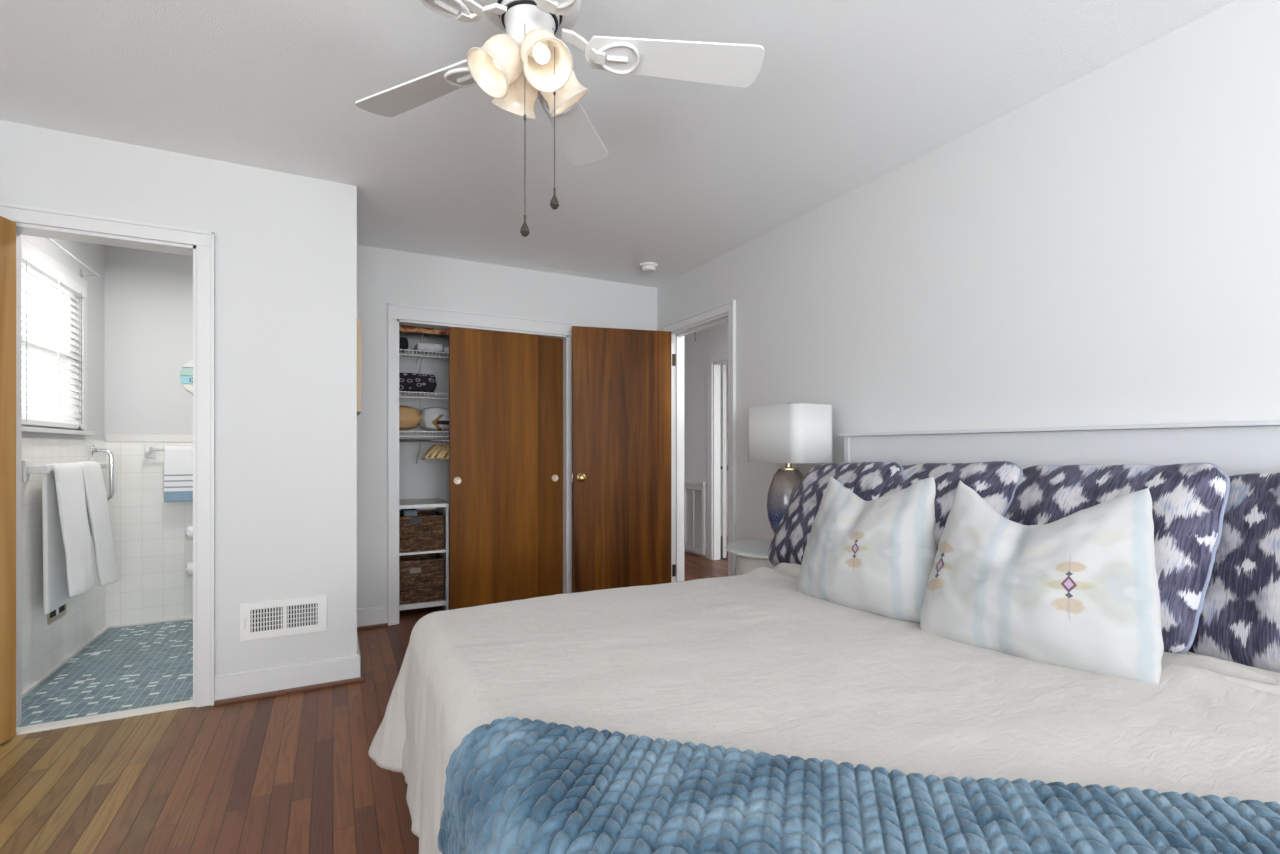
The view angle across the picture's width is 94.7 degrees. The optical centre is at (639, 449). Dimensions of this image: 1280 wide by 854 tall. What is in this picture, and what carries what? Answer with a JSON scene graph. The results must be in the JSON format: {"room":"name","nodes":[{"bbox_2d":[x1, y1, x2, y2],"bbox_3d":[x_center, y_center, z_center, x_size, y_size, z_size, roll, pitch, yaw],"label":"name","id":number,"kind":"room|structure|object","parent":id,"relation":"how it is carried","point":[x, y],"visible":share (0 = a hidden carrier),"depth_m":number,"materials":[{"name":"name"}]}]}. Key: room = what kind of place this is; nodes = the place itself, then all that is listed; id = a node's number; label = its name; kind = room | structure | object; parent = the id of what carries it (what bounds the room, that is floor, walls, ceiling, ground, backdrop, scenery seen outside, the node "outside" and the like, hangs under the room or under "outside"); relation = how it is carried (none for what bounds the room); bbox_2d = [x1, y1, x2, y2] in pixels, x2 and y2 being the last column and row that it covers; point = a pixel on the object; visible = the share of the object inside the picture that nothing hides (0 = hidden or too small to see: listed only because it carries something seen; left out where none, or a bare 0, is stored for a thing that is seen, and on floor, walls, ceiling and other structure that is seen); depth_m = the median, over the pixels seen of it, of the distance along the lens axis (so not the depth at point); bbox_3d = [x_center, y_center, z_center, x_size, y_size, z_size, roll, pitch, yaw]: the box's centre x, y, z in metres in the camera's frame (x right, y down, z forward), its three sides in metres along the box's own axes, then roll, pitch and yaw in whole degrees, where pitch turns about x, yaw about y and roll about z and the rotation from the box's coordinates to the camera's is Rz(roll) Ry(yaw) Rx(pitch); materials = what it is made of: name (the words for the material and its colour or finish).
{"room":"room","nodes":[
{"label":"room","id":0,"kind":"room"},
{"bbox_2d":[22,235,103,440],"bbox_3d":[-3.093,-0.079,3.039,0.100,2.440,1.552,0,0,-28],"label":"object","id":1,"kind":"structure","parent":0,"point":[91,255],"depth_m":3.54,"materials":[{"name":"white paint"}]},
{"bbox_2d":[22,247,85,430],"bbox_3d":[-3.011,-0.515,3.010,0.067,0.827,0.872,0,0,-28],"label":"window blind","id":2,"kind":"object","parent":1,"relation":"attached to","point":[32,264],"visible":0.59,"depth_m":3.01,"materials":[{"name":"white plastic"}]},
{"bbox_2d":[22,237,93,434],"bbox_3d":[-3.039,-0.533,2.995,0.135,0.903,1.000,0,0,-28],"label":"window","id":3,"kind":"structure","parent":1,"relation":"attached to","point":[26,244],"depth_m":3.16,"materials":[{"name":"white paint"}]},
{"bbox_2d":[22,438,105,690],"bbox_3d":[-3.043,0.541,3.065,0.012,1.191,1.551,0,0,-28],"label":"tiled wall","id":4,"kind":"structure","parent":1,"relation":"attached to","point":[44,646],"depth_m":2.92,"materials":[{"name":"white tile"}]},
{"bbox_2d":[47,604,65,624],"bbox_3d":[-3.035,0.816,3.070,0.006,0.140,0.220,0,0,-28],"label":"vent","id":5,"kind":"object","parent":4,"relation":"attached to","point":[59,612],"visible":0.4,"depth_m":3.06,"materials":[{"name":"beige metal"}]},
{"bbox_2d":[50,604,64,617],"bbox_3d":[-3.037,0.809,3.070,0.002,0.103,0.196,0,0,-27],"label":"grille","id":6,"kind":"object","parent":5,"relation":"attached to","point":[60,611],"depth_m":3.08,"materials":[{"name":"black metal"}]},
{"bbox_2d":[22,458,108,481],"bbox_3d":[-3.028,0.101,3.142,0.086,0.100,0.886,0,0,-28],"label":"towel bar","id":7,"kind":"object","parent":4,"relation":"attached to","point":[27,469],"visible":0.73,"depth_m":2.76,"materials":[{"name":"white plastic"}]},
{"bbox_2d":[42,463,94,613],"bbox_3d":[-2.895,0.432,3.008,0.115,0.726,0.380,0,0,-28],"label":"bath towel","id":8,"kind":"object","parent":7,"relation":"hanging from","point":[68,572],"visible":0.98,"depth_m":2.93,"materials":[{"name":"white fabric"}]},
{"bbox_2d":[75,461,118,585],"bbox_3d":[-3.052,0.423,3.311,0.115,0.715,0.402,0,0,-28],"label":"bath towel","id":9,"kind":"object","parent":7,"relation":"hanging from","point":[97,507],"visible":0.7,"depth_m":3.28,"materials":[{"name":"white fabric"}]},
{"bbox_2d":[91,445,113,500],"bbox_3d":[-3.236,0.156,3.556,0.099,0.360,0.060,0,0,-28],"label":"grab bar","id":10,"kind":"object","parent":4,"relation":"attached to","point":[94,449],"visible":0.66,"depth_m":3.56,"materials":[{"name":"silver metal"}]},
{"bbox_2d":[47,238,99,277],"bbox_3d":[-2.943,-1.007,2.952,0.088,0.055,1.155,0,0,-28],"label":"curtain rod","id":11,"kind":"object","parent":1,"relation":"attached to","point":[97,275],"visible":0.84,"depth_m":3.19,"materials":[{"name":"white metal"}]},
{"bbox_2d":[104,245,192,440],"bbox_3d":[-2.909,-0.079,4.066,1.374,2.440,0.100,0,0,-28],"label":"wall","id":12,"kind":"structure","parent":0,"point":[148,295],"depth_m":3.85,"materials":[{"name":"white paint"}]},
{"bbox_2d":[106,442,192,625],"bbox_3d":[-2.834,0.526,4.042,1.261,1.221,0.012,0,0,-28],"label":"tiled wall","id":13,"kind":"structure","parent":12,"relation":"attached to","point":[152,551],"depth_m":3.84,"materials":[{"name":"white tile"}]},
{"bbox_2d":[144,443,163,457],"bbox_3d":[-2.906,0.006,3.950,0.663,0.100,0.084,0,0,-28],"label":"towel bar","id":14,"kind":"object","parent":13,"relation":"attached to","point":[150,449],"visible":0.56,"depth_m":3.83,"materials":[{"name":"white plastic"}]},
{"bbox_2d":[164,446,192,501],"bbox_3d":[-2.914,0.160,3.900,0.368,0.360,0.068,0,0,-28],"label":"hand towel","id":15,"kind":"object","parent":14,"relation":"hanging from","point":[178,460],"visible":0.49,"depth_m":3.84,"materials":[{"name":"white fabric"}]},
{"bbox_2d":[184,562,192,576],"bbox_3d":[-2.934,0.791,3.915,0.136,0.092,0.120,0,0,-28],"label":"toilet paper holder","id":16,"kind":"object","parent":13,"relation":"attached to","point":[188,568],"visible":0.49,"depth_m":3.85,"materials":[{"name":"white paper"}]},
{"bbox_2d":[184,526,192,539],"bbox_3d":[-2.934,0.551,3.915,0.136,0.092,0.120,0,0,-28],"label":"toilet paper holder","id":17,"kind":"object","parent":13,"relation":"attached to","point":[188,532],"visible":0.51,"depth_m":3.85,"materials":[{"name":"white paper"}]},
{"bbox_2d":[180,360,192,392],"bbox_3d":[-2.949,-0.489,3.980,0.250,0.250,0.014,0,0,-28],"label":"round sign","id":18,"kind":"object","parent":12,"relation":"attached to","point":[186,373],"visible":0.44,"depth_m":3.94,"materials":[{"name":"paint"}]},
{"bbox_2d":[0,120,356,674],"bbox_3d":[-2.381,-0.079,2.467,2.154,2.440,0.120,0,0,-28],"label":"wall","id":19,"kind":"structure","parent":0,"point":[286,243],"depth_m":2.73,"materials":[{"name":"white paint"}]},
{"bbox_2d":[0,216,15,743],"bbox_3d":[-2.422,0.118,2.055,0.163,2.022,0.607,0,0,-11],"label":"door","id":20,"kind":"structure","parent":19,"relation":"in","point":[7,227],"depth_m":2.28,"materials":[{"name":"brown wood"}]},
{"bbox_2d":[0,202,214,726],"bbox_3d":[-2.264,0.086,2.515,0.754,2.109,0.143,0,0,-28],"label":"door frame","id":21,"kind":"structure","parent":19,"relation":"attached to","point":[30,221],"depth_m":2.60,"materials":[{"name":"white paint"}]},
{"bbox_2d":[22,434,192,697],"bbox_3d":[-2.476,0.520,3.354,1.261,1.233,1.540,0,0,-28],"label":"trim","id":22,"kind":"structure","parent":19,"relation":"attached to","point":[109,437],"depth_m":3.78,"materials":[{"name":"white tile"}]},
{"bbox_2d":[240,595,326,640],"bbox_3d":[-1.665,0.788,2.762,0.350,0.169,0.017,0,0,-28],"label":"air vent","id":23,"kind":"object","parent":19,"relation":"in","point":[273,618],"visible":1,"depth_m":2.76,"materials":[{"name":"white metal"}]},
{"bbox_2d":[0,535,727,853],"bbox_3d":[0.536,1.179,2.252,7.130,0.084,9.300,0,0,-28],"label":"floor","id":24,"kind":"structure","parent":0,"point":[293,773],"depth_m":2.14,"materials":[{"name":"brown wood"}]},
{"bbox_2d":[16,700,192,734],"bbox_3d":[-2.258,1.135,2.503,0.622,0.012,0.060,0,0,-28],"label":"threshold","id":25,"kind":"object","parent":24,"relation":"on","point":[189,703],"visible":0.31,"depth_m":2.48,"materials":[{"name":"white stone"}]},
{"bbox_2d":[399,498,448,610],"bbox_3d":[-1.654,0.761,4.268,0.445,0.760,0.501,0,0,-28],"label":"storage unit","id":26,"kind":"object","parent":24,"relation":"on","point":[441,506],"visible":0.29,"depth_m":4.14,"materials":[{"name":"white plastic"}]},
{"bbox_2d":[399,553,444,604],"bbox_3d":[-1.641,0.914,4.244,0.388,0.296,0.420,0,0,-28],"label":"wicker basket","id":27,"kind":"object","parent":26,"relation":"on","point":[421,576],"visible":0.67,"depth_m":4.09,"materials":[{"name":"brown wicker"}]},
{"bbox_2d":[399,510,444,552],"bbox_3d":[-1.641,0.583,4.244,0.388,0.246,0.420,0,0,-28],"label":"wicker basket","id":28,"kind":"object","parent":26,"relation":"on","point":[424,531],"visible":0.62,"depth_m":4.09,"materials":[{"name":"brown wicker"}]},
{"bbox_2d":[401,508,416,516],"bbox_3d":[-1.657,0.450,4.233,0.090,0.043,0.200,0,0,-28],"label":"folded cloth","id":29,"kind":"object","parent":28,"relation":"in","point":[405,512],"visible":0.86,"depth_m":4.15,"materials":[{"name":"blue fabric"}]},
{"bbox_2d":[399,548,445,555],"bbox_3d":[-1.653,0.715,4.265,0.404,0.016,0.483,0,0,-27],"label":"shelf","id":30,"kind":"object","parent":26,"relation":"attached to","point":[444,550],"depth_m":4.08,"materials":[{"name":"white plastic"}]},
{"bbox_2d":[726,539,774,574],"bbox_3d":[0.704,0.824,3.055,0.516,0.637,0.516,0,0,-28],"label":"nightstand","id":31,"kind":"object","parent":24,"relation":"on","point":[750,554],"visible":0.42,"depth_m":2.97,"materials":[{"name":"beige paint"}]},
{"bbox_2d":[748,403,831,534],"bbox_3d":[0.767,0.132,3.043,0.260,0.746,0.410,0,0,-28],"label":"table lamp","id":32,"kind":"object","parent":31,"relation":"on","point":[788,433],"visible":0.73,"depth_m":2.92,"materials":[{"name":"white fabric"}]},
{"bbox_2d":[839,420,1279,475],"bbox_3d":[0.686,0.532,1.485,2.038,1.218,2.320,0,0,-28],"label":"headboard","id":33,"kind":"object","parent":24,"relation":"on","point":[1247,447],"visible":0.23,"depth_m":1.99,"materials":[{"name":"white wood"}]},
{"bbox_2d":[368,563,1279,853],"bbox_3d":[0.555,0.701,1.421,2.106,0.515,2.074,0,0,-28],"label":"coverlet","id":34,"kind":"object","parent":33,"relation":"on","point":[751,660],"visible":0.62,"depth_m":1.22,"materials":[{"name":"beige fabric"}]},
{"bbox_2d":[768,461,903,565],"bbox_3d":[0.817,0.289,2.531,0.348,0.480,0.596,0,0,-22],"label":"ikat pillow","id":35,"kind":"object","parent":34,"relation":"on","point":[867,480],"visible":0.56,"depth_m":2.53,"materials":[{"name":"fabric"}]},
{"bbox_2d":[438,717,1279,853],"bbox_3d":[0.413,0.813,0.573,1.684,0.704,0.665,0,0,12],"label":"throw blanket","id":36,"kind":"object","parent":34,"relation":"on","point":[513,785],"visible":1,"depth_m":0.78,"materials":[{"name":"blue fabric"}]},
{"bbox_2d":[797,477,936,622],"bbox_3d":[0.712,0.296,1.865,0.208,0.423,0.483,0,0,-39],"label":"throw cushion","id":37,"kind":"object","parent":34,"relation":"on","point":[877,556],"visible":0.87,"depth_m":1.77,"materials":[{"name":"fabric"}]},
{"bbox_2d":[878,461,1022,549],"bbox_3d":[1.024,0.276,2.149,0.358,0.473,0.609,0,0,-23],"label":"ikat pillow","id":38,"kind":"object","parent":34,"relation":"on","point":[996,483],"visible":0.34,"depth_m":2.01,"materials":[{"name":"fabric"}]},
{"bbox_2d":[920,480,1163,682],"bbox_3d":[0.972,0.302,1.465,0.222,0.427,0.504,0,0,-42],"label":"throw cushion","id":39,"kind":"object","parent":34,"relation":"on","point":[1079,590],"visible":0.94,"depth_m":1.37,"materials":[{"name":"fabric"}]},
{"bbox_2d":[1005,462,1229,653],"bbox_3d":[1.279,0.281,1.700,0.303,0.493,0.595,0,0,-21],"label":"ikat pillow","id":40,"kind":"object","parent":34,"relation":"on","point":[1189,500],"visible":0.41,"depth_m":1.50,"materials":[{"name":"fabric"}]},
{"bbox_2d":[1188,472,1279,672],"bbox_3d":[1.554,0.269,1.282,0.328,0.492,0.604,0,0,-24],"label":"ikat pillow","id":41,"kind":"object","parent":34,"relation":"on","point":[1239,619],"visible":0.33,"depth_m":1.38,"materials":[{"name":"fabric"}]},
{"bbox_2d":[357,245,656,608],"bbox_3d":[-0.817,-0.079,4.319,2.333,2.440,0.120,0,0,-28],"label":"wall","id":42,"kind":"structure","parent":0,"point":[384,276],"depth_m":3.88,"materials":[{"name":"white paint"}]},
{"bbox_2d":[357,605,387,629],"bbox_3d":[-0.828,1.076,4.227,2.196,0.130,0.034,0,0,-28],"label":"baseboard","id":43,"kind":"structure","parent":42,"relation":"attached to","point":[370,617],"depth_m":3.77,"materials":[{"name":"white paint"}]},
{"bbox_2d":[388,303,575,625],"bbox_3d":[-1.084,0.098,4.167,1.298,2.085,0.143,0,0,-28],"label":"door frame","id":44,"kind":"structure","parent":42,"relation":"attached to","point":[398,314],"depth_m":3.95,"materials":[{"name":"white paint"}]},
{"bbox_2d":[449,327,537,609],"bbox_3d":[-1.030,0.142,4.190,0.627,1.973,0.032,0,0,-28],"label":"door","id":45,"kind":"structure","parent":42,"relation":"in","point":[493,375],"depth_m":4.17,"materials":[{"name":"orange wood"}]},
{"bbox_2d":[538,337,562,596],"bbox_3d":[-0.870,0.142,4.321,0.636,1.973,0.032,0,0,-28],"label":"door","id":46,"kind":"structure","parent":42,"relation":"in","point":[550,350],"depth_m":4.41,"materials":[{"name":"orange wood"}]},
{"bbox_2d":[399,331,727,535],"bbox_3d":[-0.184,-0.079,5.974,4.770,2.440,2.232,0,0,-28],"label":"wall","id":47,"kind":"structure","parent":0,"point":[429,478],"depth_m":4.59,"materials":[{"name":"white paint"}]},
{"bbox_2d":[399,349,448,373],"bbox_3d":[-1.192,-0.591,4.641,1.634,0.250,0.342,0,0,-28],"label":"wire shelf","id":48,"kind":"object","parent":47,"relation":"attached to","point":[420,351],"visible":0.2,"depth_m":4.33,"materials":[{"name":"white metal"}]},
{"bbox_2d":[399,337,408,352],"bbox_3d":[-1.795,-0.760,4.297,0.196,0.090,0.298,0,0,-28],"label":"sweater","id":49,"kind":"object","parent":48,"relation":"on","point":[403,342],"visible":0.35,"depth_m":4.21,"materials":[{"name":"black fabric"}]},
{"bbox_2d":[414,343,442,354],"bbox_3d":[-1.582,-0.745,4.397,0.198,0.058,0.280,0,0,-28],"label":"folded towel","id":50,"kind":"object","parent":48,"relation":"on","point":[419,346],"visible":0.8,"depth_m":4.29,"materials":[{"name":"white fabric"}]},
{"bbox_2d":[441,347,448,355],"bbox_3d":[-1.431,-0.737,4.465,0.145,0.043,0.215,0,0,-28],"label":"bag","id":51,"kind":"object","parent":48,"relation":"on","point":[445,349],"visible":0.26,"depth_m":4.36,"materials":[{"name":"grey fabric"}]},
{"bbox_2d":[399,391,448,427],"bbox_3d":[-1.192,-0.291,4.641,1.634,0.250,0.342,0,0,-28],"label":"wire shelf","id":52,"kind":"object","parent":47,"relation":"attached to","point":[406,394],"visible":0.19,"depth_m":4.32,"materials":[{"name":"white metal"}]},
{"bbox_2d":[399,373,436,393],"bbox_3d":[-1.710,-0.485,4.339,0.395,0.139,0.321,0,0,-28],"label":"bag","id":53,"kind":"object","parent":52,"relation":"on","point":[411,382],"visible":0.55,"depth_m":4.24,"materials":[{"name":"black fabric"}]},
{"bbox_2d":[399,430,448,463],"bbox_3d":[-1.192,-0.011,4.641,1.634,0.250,0.342,0,0,-28],"label":"wire shelf","id":54,"kind":"object","parent":47,"relation":"attached to","point":[400,431],"visible":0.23,"depth_m":4.30,"materials":[{"name":"white metal"}]},
{"bbox_2d":[399,405,419,430],"bbox_3d":[-1.756,-0.230,4.316,0.298,0.189,0.318,0,0,-28],"label":"cushion","id":55,"kind":"object","parent":54,"relation":"on","point":[409,417],"visible":0.48,"depth_m":4.22,"materials":[{"name":"fabric"}]},
{"bbox_2d":[419,407,448,430],"bbox_3d":[-1.526,-0.228,4.415,0.256,0.184,0.358,0,0,-28],"label":"cushion","id":56,"kind":"object","parent":54,"relation":"on","point":[431,418],"visible":0.74,"depth_m":4.28,"materials":[{"name":"white fabric"}]},
{"bbox_2d":[399,439,448,441],"bbox_3d":[-1.115,-0.064,4.493,1.628,0.022,0.022,0,0,-28],"label":"clothes rod","id":57,"kind":"object","parent":47,"relation":"attached to","point":[400,440],"visible":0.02,"depth_m":4.25,"materials":[{"name":"silver metal"}]},
{"bbox_2d":[422,442,440,459],"bbox_3d":[-1.497,-0.004,4.294,0.022,0.150,0.396,0,0,4],"label":"clothes hanger","id":58,"kind":"object","parent":57,"relation":"hanging from","point":[431,447],"visible":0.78,"depth_m":4.18,"materials":[{"name":"brown wood"}]},
{"bbox_2d":[425,443,446,459],"bbox_3d":[-1.477,-0.004,4.304,0.022,0.150,0.396,0,0,5],"label":"clothes hanger","id":59,"kind":"object","parent":57,"relation":"hanging from","point":[437,445],"visible":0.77,"depth_m":4.20,"materials":[{"name":"brown wood"}]},
{"bbox_2d":[432,439,444,458],"bbox_3d":[-1.438,-0.004,4.324,0.022,0.150,0.396,0,0,6],"label":"clothes hanger","id":60,"kind":"object","parent":57,"relation":"hanging from","point":[442,446],"visible":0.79,"depth_m":4.22,"materials":[{"name":"brown wood"}]},
{"bbox_2d":[430,439,447,458],"bbox_3d":[-1.458,-0.004,4.314,0.022,0.150,0.396,0,0,1],"label":"clothes hanger","id":61,"kind":"object","parent":57,"relation":"hanging from","point":[437,448],"visible":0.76,"depth_m":4.21,"materials":[{"name":"brown wood"}]},
{"bbox_2d":[436,439,447,458],"bbox_3d":[-1.419,-0.004,4.335,0.022,0.150,0.396,0,0,2],"label":"clothes hanger","id":62,"kind":"object","parent":57,"relation":"hanging from","point":[445,446],"visible":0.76,"depth_m":4.22,"materials":[{"name":"brown wood"}]},
{"bbox_2d":[439,445,448,458],"bbox_3d":[-1.399,-0.004,4.345,0.022,0.150,0.396,0,0,4],"label":"clothes hanger","id":63,"kind":"object","parent":57,"relation":"hanging from","point":[447,447],"visible":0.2,"depth_m":4.22,"materials":[{"name":"brown wood"}]},
{"bbox_2d":[441,448,448,458],"bbox_3d":[-1.380,-0.004,4.355,0.022,0.150,0.396,0,0,6],"label":"clothes hanger","id":64,"kind":"object","parent":57,"relation":"hanging from","point":[447,450],"visible":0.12,"depth_m":4.21,"materials":[{"name":"brown wood"}]},
{"bbox_3d":[-1.160,-0.786,4.579,1.634,0.251,0.481,0,0,-28],"label":"wire shelf","id":65,"kind":"object","parent":47,"relation":"attached to","visible":0},
{"bbox_2d":[399,325,448,335],"bbox_3d":[-1.537,-0.868,4.252,0.621,0.115,0.277,0,0,-28],"label":"patterned blanket","id":66,"kind":"object","parent":65,"relation":"on","point":[401,328],"visible":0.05,"depth_m":4.11,"materials":[{"name":"orange fabric"}]},
{"bbox_2d":[0,0,1234,287],"bbox_3d":[-0.157,-1.349,0.656,4.426,0.100,7.108,0,0,-28],"label":"ceiling","id":67,"kind":"structure","parent":0,"point":[844,95],"depth_m":2.18,"materials":[{"name":"paint"}]},
{"bbox_2d":[355,0,764,236],"bbox_3d":[-0.277,-0.923,1.533,1.235,0.752,1.190,0,0,-28],"label":"ceiling fan","id":68,"kind":"object","parent":67,"relation":"hanging from","point":[525,63],"visible":1,"depth_m":1.59,"materials":[{"name":"white paint"}]},
{"bbox_2d":[640,262,657,272],"bbox_3d":[0.061,-1.276,4.153,0.128,0.046,0.128,0,0,-28],"label":"smoke detector","id":69,"kind":"object","parent":67,"relation":"attached to","point":[647,267],"visible":1,"depth_m":4.12,"materials":[{"name":"white plastic"}]},
{"bbox_2d":[684,322,727,556],"bbox_3d":[1.645,-0.079,4.464,0.080,2.440,6.600,0,0,-28],"label":"wall","id":70,"kind":"structure","parent":0,"point":[712,340],"depth_m":6.33,"materials":[{"name":"grey paint"}]},
{"bbox_2d":[684,480,706,554],"bbox_3d":[0.580,0.728,6.373,0.045,0.765,0.440,0,0,-28],"label":"air vent","id":71,"kind":"object","parent":70,"relation":"in","point":[694,491],"visible":0.94,"depth_m":6.36,"materials":[{"name":"white metal"}]},
{"bbox_2d":[707,351,727,559],"bbox_3d":[0.991,0.083,5.702,0.099,2.115,1.070,0,0,-28],"label":"door frame","id":72,"kind":"structure","parent":70,"relation":"attached to","point":[714,362],"depth_m":6.09,"materials":[{"name":"white paint"}]},
{"bbox_2d":[721,365,727,557],"bbox_3d":[0.935,0.125,6.465,0.163,2.008,0.700,0,0,9],"label":"door","id":73,"kind":"structure","parent":70,"relation":"in","point":[725,466],"depth_m":6.12,"materials":[{"name":"white paint"}]},
{"bbox_2d":[657,0,1279,574],"bbox_3d":[1.792,-0.079,1.704,0.120,2.440,7.168,0,0,-28],"label":"wall","id":74,"kind":"structure","parent":0,"point":[1104,249],"depth_m":2.14,"materials":[{"name":"white paint"}]},
{"bbox_2d":[572,326,675,592],"bbox_3d":[-0.114,0.117,4.398,0.792,2.024,0.163,0,0,-16],"label":"door","id":75,"kind":"structure","parent":74,"relation":"in","point":[621,378],"depth_m":4.37,"materials":[{"name":"brown wood"}]},
{"bbox_2d":[663,299,735,581],"bbox_3d":[0.456,0.085,4.247,0.144,2.111,0.909,0,0,-28],"label":"door frame","id":76,"kind":"structure","parent":74,"relation":"attached to","point":[724,312],"depth_m":4.56,"materials":[{"name":"white paint"}]},
{"bbox_3d":[-1.889,-0.079,3.722,0.120,2.440,1.652,0,0,-28],"label":"wall","id":77,"kind":"structure","parent":0,"visible":0},
{"bbox_2d":[214,627,364,705],"bbox_3d":[-1.843,1.076,3.179,0.608,0.130,0.955,0,0,-28],"label":"baseboard","id":78,"kind":"structure","parent":77,"relation":"attached to","point":[239,686],"depth_m":2.76,"materials":[{"name":"white paint"}]},
{"bbox_2d":[357,318,360,414],"bbox_3d":[-1.500,-0.424,3.131,0.022,0.470,0.360,0,0,-28],"label":"picture frame","id":79,"kind":"object","parent":77,"relation":"attached to","point":[358,320],"visible":0.48,"depth_m":2.97,"materials":[{"name":"beige wood"}]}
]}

